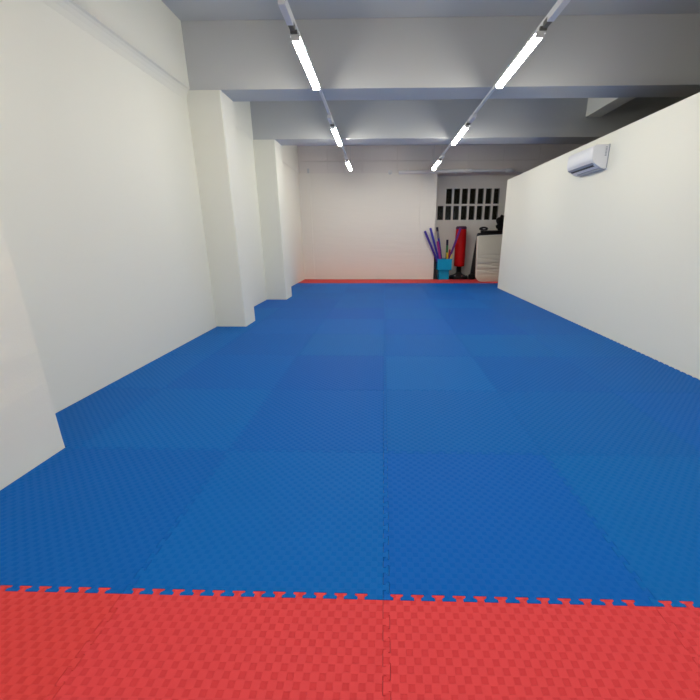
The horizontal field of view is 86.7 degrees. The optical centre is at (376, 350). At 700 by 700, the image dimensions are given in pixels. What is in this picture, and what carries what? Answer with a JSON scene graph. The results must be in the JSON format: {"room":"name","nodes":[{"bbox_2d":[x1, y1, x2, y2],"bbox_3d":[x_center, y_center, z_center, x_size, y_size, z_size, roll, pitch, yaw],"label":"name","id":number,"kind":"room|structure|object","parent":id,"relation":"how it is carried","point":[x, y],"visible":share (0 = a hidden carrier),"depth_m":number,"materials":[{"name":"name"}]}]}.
{"room":"exercise studio","nodes":[
{"label":"exercise studio","id":0,"kind":"room"},
{"bbox_2d":[0,220,64,489],"bbox_3d":[-2.276,-1.096,1.546,0.479,3.852,0.667,0,17,1],"label":"wall column","id":1,"kind":"structure","parent":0,"point":[30,434],"depth_m":2.10,"materials":[{"name":"white paint"}]},
{"bbox_2d":[41,0,188,100],"bbox_3d":[-2.500,-2.495,0.986,0.065,0.848,7.650,0,17,1],"label":"beam","id":2,"kind":"structure","parent":0,"point":[146,33],"depth_m":3.79,"materials":[{"name":"white paint"}]},
{"bbox_2d":[0,0,304,412],"bbox_3d":[-2.546,-2.110,4.846,0.200,3.852,15.200,0,17,1],"label":"wall","id":3,"kind":"structure","parent":0,"point":[101,218],"depth_m":3.27,"materials":[{"name":"white paint"}]},
{"bbox_2d":[187,90,254,326],"bbox_3d":[-2.211,-1.897,5.392,0.450,3.122,0.430,0,17,1],"label":"wall column","id":4,"kind":"structure","parent":0,"point":[211,112],"depth_m":5.17,"materials":[{"name":"white paint"}]},
{"bbox_2d":[253,139,291,299],"bbox_3d":[-2.169,-2.648,7.833,0.430,3.122,0.500,0,17,1],"label":"wall column","id":5,"kind":"structure","parent":0,"point":[267,153],"depth_m":7.61,"materials":[{"name":"white paint"}]},
{"bbox_2d":[281,145,298,173],"bbox_3d":[-2.348,-5.059,9.204,0.022,0.778,3.530,0,17,1],"label":"beam","id":6,"kind":"structure","parent":0,"point":[289,152],"depth_m":10.09,"materials":[{"name":"white paint"}]},
{"bbox_2d":[383,278,468,679],"bbox_3d":[2.134,-0.182,5.340,9.550,0.150,15.200,0,17,1],"label":"floor","id":7,"kind":"structure","parent":0,"point":[435,278],"depth_m":2.08,"materials":[{"name":"grey concrete"}]},
{"bbox_2d":[0,449,72,500],"bbox_3d":[-2.226,0.791,1.923,0.569,0.022,0.986,0,17,1],"label":"floor mat","id":8,"kind":"object","parent":7,"relation":"on","point":[40,468],"visible":0.8,"depth_m":2.14,"materials":[{"name":"blue plastic"}]},
{"bbox_2d":[0,585,121,699],"bbox_3d":[-1.472,1.082,0.970,1.023,0.022,1.023,0,17,1],"label":"floor mat","id":9,"kind":"object","parent":7,"relation":"on","point":[42,633],"visible":0.93,"depth_m":1.27,"materials":[{"name":"red plastic"}]},
{"bbox_2d":[55,387,160,448],"bbox_3d":[-2.205,0.497,2.879,0.569,0.022,1.013,0,17,1],"label":"floor mat","id":10,"kind":"object","parent":7,"relation":"on","point":[78,422],"visible":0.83,"depth_m":2.90,"materials":[{"name":"blue plastic"}]},
{"bbox_2d":[0,447,226,593],"bbox_3d":[-1.452,0.791,1.915,1.023,0.022,1.017,0,17,1],"label":"floor mat","id":11,"kind":"object","parent":7,"relation":"on","point":[95,517],"visible":0.92,"depth_m":1.81,"materials":[{"name":"blue plastic"}]},
{"bbox_2d":[104,354,209,388],"bbox_3d":[-2.186,0.207,3.822,0.569,0.022,1.013,0,17,1],"label":"floor mat","id":12,"kind":"object","parent":7,"relation":"on","point":[162,371],"visible":0.82,"depth_m":3.73,"materials":[{"name":"blue plastic"}]},
{"bbox_2d":[74,388,271,450],"bbox_3d":[-1.432,0.502,2.858,1.023,0.022,1.017,0,17,1],"label":"floor mat","id":13,"kind":"object","parent":7,"relation":"on","point":[209,419],"visible":0.91,"depth_m":2.75,"materials":[{"name":"blue plastic"}]},
{"bbox_2d":[165,333,240,354],"bbox_3d":[-2.166,-0.083,4.765,0.569,0.022,1.013,0,17,1],"label":"floor mat","id":14,"kind":"object","parent":7,"relation":"on","point":[208,344],"visible":0.77,"depth_m":4.69,"materials":[{"name":"blue plastic"}]},
{"bbox_2d":[45,588,390,699],"bbox_3d":[-0.473,1.088,0.943,1.023,0.022,1.023,0,17,1],"label":"floor mat","id":15,"kind":"object","parent":7,"relation":"on","point":[155,646],"visible":0.95,"depth_m":1.22,"materials":[{"name":"red plastic"}]},
{"bbox_2d":[162,355,297,389],"bbox_3d":[-1.413,0.212,3.801,1.023,0.022,1.017,0,17,1],"label":"floor mat","id":16,"kind":"object","parent":7,"relation":"on","point":[258,372],"visible":0.89,"depth_m":3.70,"materials":[{"name":"blue plastic"}]},
{"bbox_2d":[204,318,262,333],"bbox_3d":[-2.146,-0.372,5.707,0.569,0.022,1.013,0,17,1],"label":"floor mat","id":17,"kind":"object","parent":7,"relation":"on","point":[219,329],"visible":0.54,"depth_m":5.45,"materials":[{"name":"blue plastic"}]},
{"bbox_2d":[122,449,388,599],"bbox_3d":[-0.453,0.797,1.888,1.023,0.022,1.017,0,17,1],"label":"floor mat","id":18,"kind":"object","parent":7,"relation":"on","point":[309,522],"visible":0.95,"depth_m":1.72,"materials":[{"name":"blue plastic"}]},
{"bbox_2d":[212,333,312,355],"bbox_3d":[-1.393,-0.078,4.744,1.023,0.022,1.017,0,17,1],"label":"floor mat","id":19,"kind":"object","parent":7,"relation":"on","point":[273,344],"visible":0.87,"depth_m":4.68,"materials":[{"name":"blue plastic"}]},
{"bbox_2d":[254,308,278,318],"bbox_3d":[-2.126,-0.662,6.650,0.569,0.022,1.013,0,17,1],"label":"floor mat","id":20,"kind":"object","parent":7,"relation":"on","point":[261,313],"visible":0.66,"depth_m":6.67,"materials":[{"name":"blue plastic"}]},
{"bbox_2d":[254,300,290,307],"bbox_3d":[-2.106,-0.949,7.580,0.569,0.022,0.986,0,17,1],"label":"floor mat","id":21,"kind":"object","parent":7,"relation":"on","point":[267,303],"visible":0.7,"depth_m":7.46,"materials":[{"name":"blue plastic"}]},
{"bbox_2d":[242,319,322,333],"bbox_3d":[-1.373,-0.368,5.686,1.023,0.022,1.017,0,17,1],"label":"floor mat","id":22,"kind":"object","parent":7,"relation":"on","point":[294,326],"visible":0.88,"depth_m":5.62,"materials":[{"name":"blue plastic"}]},
{"bbox_2d":[264,308,331,318],"bbox_3d":[-1.353,-0.658,6.629,1.023,0.022,1.017,0,17,1],"label":"floor mat","id":23,"kind":"object","parent":7,"relation":"on","point":[282,313],"visible":0.86,"depth_m":6.57,"materials":[{"name":"blue plastic"}]},
{"bbox_2d":[291,287,307,292],"bbox_3d":[-2.066,-1.532,9.478,0.569,0.022,1.013,0,17,1],"label":"floor mat","id":24,"kind":"object","parent":7,"relation":"on","point":[294,290],"visible":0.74,"depth_m":9.56,"materials":[{"name":"blue plastic"}]},
{"bbox_2d":[291,283,315,287],"bbox_3d":[-2.046,-1.822,10.421,0.569,0.022,1.013,0,17,1],"label":"floor mat","id":25,"kind":"object","parent":7,"relation":"on","point":[308,285],"visible":0.84,"depth_m":10.35,"materials":[{"name":"blue plastic"}]},
{"bbox_2d":[227,389,386,452],"bbox_3d":[-0.433,0.507,2.831,1.023,0.022,1.017,0,17,1],"label":"floor mat","id":26,"kind":"object","parent":7,"relation":"on","point":[339,420],"visible":0.93,"depth_m":2.70,"materials":[{"name":"blue plastic"}]},
{"bbox_2d":[282,299,337,307],"bbox_3d":[-1.333,-0.948,7.572,1.023,0.022,1.017,0,17,1],"label":"floor mat","id":27,"kind":"object","parent":7,"relation":"on","point":[294,303],"visible":0.88,"depth_m":7.55,"materials":[{"name":"blue plastic"}]},
{"bbox_2d":[292,293,342,299],"bbox_3d":[-1.313,-1.238,8.514,1.023,0.022,1.017,0,17,1],"label":"floor mat","id":28,"kind":"object","parent":7,"relation":"on","point":[303,296],"visible":0.79,"depth_m":8.44,"materials":[{"name":"blue plastic"}]},
{"bbox_2d":[302,287,345,292],"bbox_3d":[-1.293,-1.528,9.457,1.023,0.022,1.017,0,17,1],"label":"floor mat","id":29,"kind":"object","parent":7,"relation":"on","point":[310,290],"visible":0.84,"depth_m":9.38,"materials":[{"name":"blue plastic"}]},
{"bbox_2d":[272,355,385,390],"bbox_3d":[-0.413,0.217,3.773,1.023,0.022,1.017,0,17,1],"label":"floor mat","id":30,"kind":"object","parent":7,"relation":"on","point":[335,372],"visible":0.91,"depth_m":3.69,"materials":[{"name":"blue plastic"}]},
{"bbox_2d":[310,283,350,287],"bbox_3d":[-1.273,-1.818,10.400,1.023,0.022,1.017,0,17,1],"label":"floor mat","id":31,"kind":"object","parent":7,"relation":"on","point":[316,285],"visible":0.88,"depth_m":10.34,"materials":[{"name":"blue plastic"}]},
{"bbox_2d":[318,279,352,282],"bbox_3d":[-1.253,-2.110,11.349,1.023,0.022,1.030,0,17,1],"label":"floor mat","id":32,"kind":"object","parent":7,"relation":"on","point":[322,280],"visible":0.81,"depth_m":11.26,"materials":[{"name":"red plastic"}]},
{"bbox_2d":[297,334,385,355],"bbox_3d":[-0.393,-0.073,4.716,1.023,0.022,1.017,0,17,1],"label":"floor mat","id":33,"kind":"object","parent":7,"relation":"on","point":[319,344],"visible":0.85,"depth_m":4.64,"materials":[{"name":"blue plastic"}]},
{"bbox_2d":[313,319,385,333],"bbox_3d":[-0.373,-0.363,5.659,1.023,0.022,1.017,0,17,1],"label":"floor mat","id":34,"kind":"object","parent":7,"relation":"on","point":[329,326],"visible":0.88,"depth_m":5.61,"materials":[{"name":"blue plastic"}]},
{"bbox_2d":[326,308,384,318],"bbox_3d":[-0.353,-0.653,6.602,1.023,0.022,1.017,0,17,1],"label":"floor mat","id":35,"kind":"object","parent":7,"relation":"on","point":[335,313],"visible":0.84,"depth_m":6.56,"materials":[{"name":"blue plastic"}]},
{"bbox_2d":[347,283,384,287],"bbox_3d":[-0.273,-1.813,10.373,1.023,0.022,1.017,0,17,1],"label":"floor mat","id":36,"kind":"object","parent":7,"relation":"on","point":[353,285],"visible":0.84,"depth_m":10.31,"materials":[{"name":"blue plastic"}]},
{"bbox_2d":[351,279,384,282],"bbox_3d":[-0.253,-2.104,11.322,1.023,0.022,1.030,0,17,1],"label":"floor mat","id":37,"kind":"object","parent":7,"relation":"on","point":[354,280],"visible":0.87,"depth_m":11.24,"materials":[{"name":"red plastic"}]},
{"bbox_2d":[384,279,417,282],"bbox_3d":[0.746,-2.099,11.294,1.023,0.022,1.030,0,17,1],"label":"floor mat","id":38,"kind":"object","parent":7,"relation":"on","point":[386,280],"visible":0.9,"depth_m":11.21,"materials":[{"name":"red plastic"}]},
{"bbox_2d":[384,283,421,287],"bbox_3d":[0.726,-1.807,10.345,1.023,0.022,1.017,0,17,1],"label":"floor mat","id":39,"kind":"object","parent":7,"relation":"on","point":[387,285],"visible":0.86,"depth_m":10.29,"materials":[{"name":"blue plastic"}]},
{"bbox_2d":[384,300,436,307],"bbox_3d":[0.666,-0.937,7.517,1.023,0.022,1.017,0,17,1],"label":"floor mat","id":40,"kind":"object","parent":7,"relation":"on","point":[388,303],"visible":0.87,"depth_m":7.42,"materials":[{"name":"blue plastic"}]},
{"bbox_2d":[384,308,445,318],"bbox_3d":[0.647,-0.647,6.574,1.023,0.022,1.017,0,17,1],"label":"floor mat","id":41,"kind":"object","parent":7,"relation":"on","point":[389,313],"visible":0.91,"depth_m":6.54,"materials":[{"name":"blue plastic"}]},
{"bbox_2d":[384,319,456,334],"bbox_3d":[0.627,-0.357,5.632,1.023,0.022,1.017,0,17,1],"label":"floor mat","id":42,"kind":"object","parent":7,"relation":"on","point":[393,326],"visible":0.86,"depth_m":5.59,"materials":[{"name":"blue plastic"}]},
{"bbox_2d":[384,334,472,356],"bbox_3d":[0.607,-0.067,4.689,1.023,0.022,1.017,0,17,1],"label":"floor mat","id":43,"kind":"object","parent":7,"relation":"on","point":[438,345],"visible":0.88,"depth_m":4.62,"materials":[{"name":"blue plastic"}]},
{"bbox_2d":[416,279,451,282],"bbox_3d":[1.746,-2.094,11.267,1.023,0.022,1.030,0,17,1],"label":"floor mat","id":44,"kind":"object","parent":7,"relation":"on","point":[418,280],"visible":0.87,"depth_m":11.19,"materials":[{"name":"red plastic"}]},
{"bbox_2d":[419,283,458,287],"bbox_3d":[1.726,-1.802,10.318,1.023,0.022,1.017,0,17,1],"label":"floor mat","id":45,"kind":"object","parent":7,"relation":"on","point":[423,285],"visible":0.9,"depth_m":10.27,"materials":[{"name":"blue plastic"}]},
{"bbox_2d":[384,356,498,391],"bbox_3d":[0.587,0.223,3.746,1.023,0.022,1.017,0,17,1],"label":"floor mat","id":46,"kind":"object","parent":7,"relation":"on","point":[403,373],"visible":0.86,"depth_m":3.65,"materials":[{"name":"blue plastic"}]},
{"bbox_2d":[436,258,451,278],"bbox_3d":[2.133,-2.578,11.764,0.449,0.654,0.446,0,17,1],"label":"tub","id":47,"kind":"object","parent":7,"relation":"on","point":[444,265],"visible":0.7,"depth_m":11.55,"materials":[{"name":"plastic"}]},
{"bbox_2d":[424,231,437,262],"bbox_3d":[1.823,-2.954,11.508,0.770,1.463,0.068,-4,17,-12],"label":"stick","id":48,"kind":"object","parent":47,"relation":"in","point":[425,232],"visible":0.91,"depth_m":11.38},
{"bbox_2d":[449,226,467,278],"bbox_3d":[2.669,-3.111,11.826,0.610,1.634,0.610,0,17,1],"label":"bag","id":49,"kind":"object","parent":7,"relation":"on","point":[460,247],"visible":0.98,"depth_m":11.70,"materials":[{"name":"red leather"}]},
{"bbox_2d":[384,390,545,454],"bbox_3d":[0.567,0.512,2.804,1.023,0.022,1.017,0,17,1],"label":"floor mat","id":50,"kind":"object","parent":7,"relation":"on","point":[460,421],"visible":0.91,"depth_m":2.68,"materials":[{"name":"blue plastic"}]},
{"bbox_2d":[447,279,485,282],"bbox_3d":[2.746,-2.088,11.240,1.023,0.022,1.030,0,17,1],"label":"floor mat","id":51,"kind":"object","parent":7,"relation":"on","point":[451,280],"visible":0.72,"depth_m":11.16,"materials":[{"name":"red plastic"}]},
{"bbox_2d":[437,308,505,319],"bbox_3d":[1.646,-0.642,6.547,1.023,0.022,1.017,0,17,1],"label":"floor mat","id":52,"kind":"object","parent":7,"relation":"on","point":[448,313],"visible":0.92,"depth_m":6.53,"materials":[{"name":"blue plastic"}]},
{"bbox_2d":[454,283,497,287],"bbox_3d":[2.725,-1.796,10.291,1.023,0.022,1.017,0,17,1],"label":"floor mat","id":53,"kind":"object","parent":7,"relation":"on","point":[460,285],"visible":0.88,"depth_m":10.24,"materials":[{"name":"blue plastic"}]},
{"bbox_2d":[461,288,507,292],"bbox_3d":[2.691,-1.506,9.348,0.993,0.022,1.016,0,17,1],"label":"floor mat","id":54,"kind":"object","parent":7,"relation":"on","point":[468,290],"visible":0.89,"depth_m":9.29,"materials":[{"name":"blue plastic"}]},
{"bbox_2d":[445,319,527,334],"bbox_3d":[1.626,-0.352,5.604,1.023,0.022,1.017,0,17,1],"label":"floor mat","id":55,"kind":"object","parent":7,"relation":"on","point":[460,326],"visible":0.78,"depth_m":5.53,"materials":[{"name":"blue plastic"}]},
{"bbox_2d":[470,230,502,278],"bbox_3d":[3.597,-3.060,11.875,1.105,1.501,0.160,0,17,1],"label":"panel","id":56,"kind":"object","parent":7,"relation":"on","point":[482,232],"visible":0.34,"depth_m":11.65,"materials":[{"name":"black plastic"}]},
{"bbox_2d":[496,215,503,229],"bbox_3d":[3.955,-3.998,11.565,0.427,0.469,0.345,0,17,1],"label":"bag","id":57,"kind":"object","parent":56,"relation":"on","point":[500,220],"visible":0.68,"depth_m":11.47,"materials":[{"name":"fabric"}]},
{"bbox_2d":[468,293,522,299],"bbox_3d":[2.671,-1.216,8.406,0.993,0.022,1.016,0,17,1],"label":"floor mat","id":58,"kind":"object","parent":7,"relation":"on","point":[480,296],"visible":0.83,"depth_m":8.36,"materials":[{"name":"blue plastic"}]},
{"bbox_2d":[457,334,560,356],"bbox_3d":[1.606,-0.062,4.662,1.023,0.022,1.017,0,17,1],"label":"floor mat","id":59,"kind":"object","parent":7,"relation":"on","point":[493,345],"visible":0.87,"depth_m":4.58,"materials":[{"name":"blue plastic"}]},
{"bbox_2d":[479,300,542,308],"bbox_3d":[2.651,-0.926,7.463,0.993,0.022,1.016,0,17,1],"label":"floor mat","id":60,"kind":"object","parent":7,"relation":"on","point":[490,303],"visible":0.88,"depth_m":7.39,"materials":[{"name":"blue plastic"}]},
{"bbox_2d":[383,451,655,606],"bbox_3d":[0.547,0.802,1.861,1.023,0.022,1.017,0,17,1],"label":"floor mat","id":61,"kind":"object","parent":7,"relation":"on","point":[491,525],"visible":0.95,"depth_m":1.68,"materials":[{"name":"blue plastic"}]},
{"bbox_2d":[490,308,566,319],"bbox_3d":[2.631,-0.636,6.520,0.993,0.022,1.016,0,17,1],"label":"floor mat","id":62,"kind":"object","parent":7,"relation":"on","point":[507,313],"visible":0.87,"depth_m":6.44,"materials":[{"name":"blue plastic"}]},
{"bbox_2d":[383,594,699,699],"bbox_3d":[0.527,1.093,0.915,1.023,0.022,1.023,0,17,1],"label":"floor mat","id":63,"kind":"object","parent":7,"relation":"on","point":[458,650],"visible":0.93,"depth_m":1.21,"materials":[{"name":"red plastic"}]},
{"bbox_2d":[473,356,612,392],"bbox_3d":[1.586,0.228,3.719,1.023,0.022,1.017,0,17,1],"label":"floor mat","id":64,"kind":"object","parent":7,"relation":"on","point":[516,374],"visible":0.91,"depth_m":3.62,"materials":[{"name":"blue plastic"}]},
{"bbox_2d":[508,319,599,334],"bbox_3d":[2.611,-0.346,5.577,0.993,0.022,1.016,0,17,1],"label":"floor mat","id":65,"kind":"object","parent":7,"relation":"on","point":[532,327],"visible":0.86,"depth_m":5.51,"materials":[{"name":"blue plastic"}]},
{"bbox_2d":[530,335,650,357],"bbox_3d":[2.591,-0.056,4.635,0.993,0.022,1.017,0,17,1],"label":"floor mat","id":66,"kind":"object","parent":7,"relation":"on","point":[564,345],"visible":0.82,"depth_m":4.56,"materials":[{"name":"blue plastic"}]},
{"bbox_2d":[498,391,699,456],"bbox_3d":[1.567,0.518,2.776,1.023,0.022,1.017,0,17,1],"label":"floor mat","id":67,"kind":"object","parent":7,"relation":"on","point":[595,423],"visible":0.94,"depth_m":2.66,"materials":[{"name":"blue plastic"}]},
{"bbox_2d":[544,453,699,607],"bbox_3d":[1.547,0.808,1.833,1.023,0.022,1.017,0,17,1],"label":"floor mat","id":68,"kind":"object","parent":7,"relation":"on","point":[648,507],"visible":0.91,"depth_m":1.84,"materials":[{"name":"blue plastic"}]},
{"bbox_2d":[562,357,699,392],"bbox_3d":[2.571,0.234,3.692,0.993,0.022,1.016,0,17,1],"label":"floor mat","id":69,"kind":"object","parent":7,"relation":"on","point":[623,375],"visible":0.89,"depth_m":3.61,"materials":[{"name":"blue plastic"}]},
{"bbox_2d":[615,392,699,450],"bbox_3d":[2.551,0.523,2.749,0.993,0.022,1.016,0,17,1],"label":"floor mat","id":70,"kind":"object","parent":7,"relation":"on","point":[679,412],"visible":0.81,"depth_m":2.90,"materials":[{"name":"blue plastic"}]},
{"bbox_2d":[655,601,699,667],"bbox_3d":[1.527,1.099,0.888,1.023,0.022,1.023,0,17,1],"label":"floor mat","id":71,"kind":"object","parent":7,"relation":"on","point":[686,619],"visible":0.91,"depth_m":1.31,"materials":[{"name":"red plastic"}]},
{"bbox_3d":[3.731,-2.083,11.213,0.993,0.022,1.030,0,17,1],"label":"floor mat","id":72,"kind":"object","parent":7,"relation":"on","visible":0},
{"bbox_2d":[475,234,501,281],"bbox_3d":[3.489,-2.746,11.001,1.073,1.372,0.220,0,17,1],"label":"mattress","id":73,"kind":"object","parent":72,"relation":"on","point":[488,247],"visible":0.77,"depth_m":10.91,"materials":[{"name":"white fabric"}]},
{"bbox_2d":[418,174,436,278],"bbox_3d":[1.559,-3.728,11.362,0.485,3.092,0.070,0,17,1],"label":"wall","id":74,"kind":"structure","parent":0,"point":[428,187],"depth_m":11.28,"materials":[{"name":"white paint"}]},
{"bbox_2d":[161,0,699,145],"bbox_3d":[2.122,-4.007,4.164,9.550,0.150,15.200,0,17,1],"label":"ceiling","id":75,"kind":"structure","parent":0,"point":[185,10],"depth_m":4.29,"materials":[{"name":"grey paint"}]},
{"bbox_2d":[286,0,350,164],"bbox_3d":[-0.721,-3.346,3.591,0.034,0.762,13.102,0,17,0],"label":"track","id":76,"kind":"object","parent":75,"relation":"hanging from","point":[294,21],"visible":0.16,"depth_m":4.90,"materials":[{"name":"white metal"}]},
{"bbox_2d":[278,0,319,89],"bbox_3d":[-0.730,-2.927,3.654,0.092,0.074,1.674,0,17,0],"label":"ceiling lamp","id":77,"kind":"object","parent":76,"relation":"attached to","point":[296,39],"visible":1,"depth_m":3.43,"materials":[{"name":"white plastic"}]},
{"bbox_2d":[292,39,318,89],"bbox_3d":[-0.728,-2.980,3.897,0.080,0.034,1.162,0,17,0],"label":"diffuser","id":78,"kind":"object","parent":77,"relation":"attached to","point":[298,43],"depth_m":3.77,"materials":[{"name":"white plastic"}]},
{"bbox_2d":[327,115,341,145],"bbox_3d":[-0.717,-3.773,6.407,0.092,0.074,1.674,0,17,0],"label":"ceiling lamp","id":79,"kind":"object","parent":76,"relation":"attached to","point":[332,127],"visible":1,"depth_m":6.22,"materials":[{"name":"white plastic"}]},
{"bbox_2d":[331,128,341,145],"bbox_3d":[-0.716,-3.827,6.650,0.080,0.034,1.162,0,17,0],"label":"diffuser","id":80,"kind":"object","parent":79,"relation":"attached to","point":[334,130],"depth_m":6.55,"materials":[{"name":"white plastic"}]},
{"bbox_2d":[181,13,699,101],"bbox_3d":[2.133,-3.724,4.738,9.150,0.730,0.430,0,17,1],"label":"ceiling beam","id":81,"kind":"structure","parent":75,"relation":"attached to","point":[628,55],"depth_m":4.57,"materials":[{"name":"grey paint"}]},
{"bbox_2d":[250,97,687,144],"bbox_3d":[2.185,-4.474,7.179,9.150,0.730,0.500,0,17,1],"label":"ceiling beam","id":82,"kind":"structure","parent":75,"relation":"attached to","point":[529,120],"depth_m":6.98,"materials":[{"name":"grey paint"}]},
{"bbox_2d":[433,0,558,165],"bbox_3d":[1.467,-3.338,3.546,0.034,0.762,13.101,0,17,1],"label":"track","id":83,"kind":"object","parent":75,"relation":"hanging from","point":[493,88],"visible":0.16,"depth_m":4.78,"materials":[{"name":"white metal"}]},
{"bbox_2d":[451,114,476,144],"bbox_3d":[1.486,-3.766,6.362,0.092,0.074,1.674,0,17,1],"label":"ceiling lamp","id":84,"kind":"object","parent":83,"relation":"attached to","point":[463,130],"visible":1,"depth_m":6.18,"materials":[{"name":"white plastic"}]},
{"bbox_2d":[452,126,467,144],"bbox_3d":[1.489,-3.820,6.605,0.080,0.034,1.162,0,17,1],"label":"diffuser","id":85,"kind":"object","parent":84,"relation":"attached to","point":[464,129],"depth_m":6.50,"materials":[{"name":"white plastic"}]},
{"bbox_2d":[496,0,570,87],"bbox_3d":[1.461,-2.920,3.610,0.092,0.074,1.674,0,17,1],"label":"ceiling lamp","id":86,"kind":"object","parent":83,"relation":"attached to","point":[560,5],"visible":1,"depth_m":3.39,"materials":[{"name":"white plastic"}]},
{"bbox_2d":[496,34,541,87],"bbox_3d":[1.463,-2.973,3.853,0.080,0.034,1.162,0,17,1],"label":"diffuser","id":87,"kind":"object","parent":86,"relation":"attached to","point":[534,40],"depth_m":3.72,"materials":[{"name":"white plastic"}]},
{"bbox_2d":[586,97,635,116],"bbox_3d":[4.025,-4.243,5.856,0.275,0.405,2.090,0,17,1],"label":"ceiling beam","id":88,"kind":"structure","parent":75,"relation":"attached to","point":[596,107],"depth_m":6.49,"materials":[{"name":"white paint"}]},
{"bbox_2d":[297,144,584,278],"bbox_3d":[2.271,-4.176,11.518,9.150,3.852,0.640,0,17,1],"label":"wall","id":89,"kind":"structure","parent":0,"point":[365,225],"depth_m":11.15,"materials":[{"name":"white paint"}]},
{"bbox_2d":[399,168,513,173],"bbox_3d":[2.320,-5.235,10.811,3.331,0.151,0.166,0,17,1],"label":"pipe","id":90,"kind":"object","parent":89,"relation":"attached to","point":[467,170],"visible":1,"depth_m":10.76,"materials":[{"name":"white metal"}]},
{"bbox_2d":[434,175,517,277],"bbox_3d":[4.324,-3.935,11.957,5.060,3.122,0.140,0,17,1],"label":"wall","id":91,"kind":"structure","parent":0,"point":[447,228],"depth_m":11.75,"materials":[{"name":"white paint"}]},
{"bbox_2d":[437,206,442,219],"bbox_3d":[2.043,-4.397,11.855,0.185,0.423,0.025,0,17,1],"label":"window","id":92,"kind":"structure","parent":91,"relation":"in","point":[440,208],"depth_m":11.85,"materials":[{"name":"glass"}]},
{"bbox_2d":[445,206,450,219],"bbox_3d":[2.291,-4.397,11.850,0.185,0.423,0.025,0,17,1],"label":"window","id":93,"kind":"structure","parent":91,"relation":"in","point":[448,208],"depth_m":11.85,"materials":[{"name":"glass"}]},
{"bbox_2d":[446,189,451,203],"bbox_3d":[2.290,-4.868,11.705,0.185,0.453,0.025,0,17,1],"label":"window","id":94,"kind":"structure","parent":91,"relation":"in","point":[448,191],"depth_m":11.70,"materials":[{"name":"glass"}]},
{"bbox_2d":[453,206,458,219],"bbox_3d":[2.540,-4.396,11.845,0.185,0.423,0.025,0,17,1],"label":"window","id":95,"kind":"structure","parent":91,"relation":"in","point":[455,208],"depth_m":11.84,"materials":[{"name":"glass"}]},
{"bbox_2d":[454,189,459,203],"bbox_3d":[2.538,-4.867,11.700,0.185,0.453,0.025,0,17,1],"label":"window","id":96,"kind":"structure","parent":91,"relation":"in","point":[456,191],"depth_m":11.69,"materials":[{"name":"glass"}]},
{"bbox_2d":[461,206,466,219],"bbox_3d":[2.788,-4.395,11.840,0.185,0.423,0.025,0,17,1],"label":"window","id":97,"kind":"structure","parent":91,"relation":"in","point":[463,208],"depth_m":11.83,"materials":[{"name":"glass"}]},
{"bbox_2d":[462,189,467,203],"bbox_3d":[2.787,-4.866,11.695,0.185,0.453,0.025,0,17,1],"label":"window","id":98,"kind":"structure","parent":91,"relation":"in","point":[464,191],"depth_m":11.68,"materials":[{"name":"glass"}]},
{"bbox_2d":[468,206,474,219],"bbox_3d":[3.037,-4.394,11.835,0.185,0.423,0.025,0,17,1],"label":"window","id":99,"kind":"structure","parent":91,"relation":"in","point":[471,208],"depth_m":11.83,"materials":[{"name":"glass"}]},
{"bbox_2d":[469,189,475,203],"bbox_3d":[3.035,-4.865,11.690,0.185,0.453,0.025,0,17,1],"label":"window","id":100,"kind":"structure","parent":91,"relation":"in","point":[472,191],"depth_m":11.68,"materials":[{"name":"glass"}]},
{"bbox_2d":[476,206,482,219],"bbox_3d":[3.285,-4.393,11.830,0.185,0.423,0.025,0,17,1],"label":"window","id":101,"kind":"structure","parent":91,"relation":"in","point":[479,208],"depth_m":11.83,"materials":[{"name":"glass"}]},
{"bbox_2d":[477,188,483,203],"bbox_3d":[3.284,-4.864,11.685,0.185,0.453,0.025,0,17,1],"label":"window","id":102,"kind":"structure","parent":91,"relation":"in","point":[480,191],"depth_m":11.68,"materials":[{"name":"glass"}]},
{"bbox_2d":[484,206,489,219],"bbox_3d":[3.534,-4.393,11.825,0.185,0.423,0.025,0,17,1],"label":"window","id":103,"kind":"structure","parent":91,"relation":"in","point":[487,208],"depth_m":11.82,"materials":[{"name":"glass"}]},
{"bbox_2d":[485,188,491,203],"bbox_3d":[3.532,-4.864,11.680,0.185,0.453,0.025,0,17,1],"label":"window","id":104,"kind":"structure","parent":91,"relation":"in","point":[488,190],"depth_m":11.67,"materials":[{"name":"glass"}]},
{"bbox_2d":[492,206,497,219],"bbox_3d":[3.782,-4.392,11.820,0.185,0.423,0.025,0,17,1],"label":"window","id":105,"kind":"structure","parent":91,"relation":"in","point":[495,208],"depth_m":11.81,"materials":[{"name":"glass"}]},
{"bbox_2d":[493,188,499,203],"bbox_3d":[3.781,-4.863,11.675,0.185,0.453,0.025,0,17,1],"label":"window","id":106,"kind":"structure","parent":91,"relation":"in","point":[496,190],"depth_m":11.67,"materials":[{"name":"glass"}]},
{"bbox_2d":[498,92,699,379],"bbox_3d":[3.132,-1.113,3.620,0.110,2.634,12.100,0,17,1],"label":"wall","id":107,"kind":"structure","parent":0,"point":[613,252],"depth_m":4.58,"materials":[{"name":"white paint"}]},
{"bbox_2d":[567,144,610,176],"bbox_3d":[3.010,-2.701,5.306,0.213,0.312,0.742,0,17,1],"label":"air conditioner","id":108,"kind":"object","parent":107,"relation":"attached to","point":[593,159],"visible":1,"depth_m":5.10,"materials":[{"name":"white plastic"}]},
{"bbox_2d":[571,165,593,173],"bbox_3d":[2.972,-2.616,5.354,0.034,0.022,0.630,0,17,1],"label":"outlet","id":109,"kind":"object","parent":108,"relation":"attached to","point":[582,168],"depth_m":5.34,"materials":[{"name":"plastic"}]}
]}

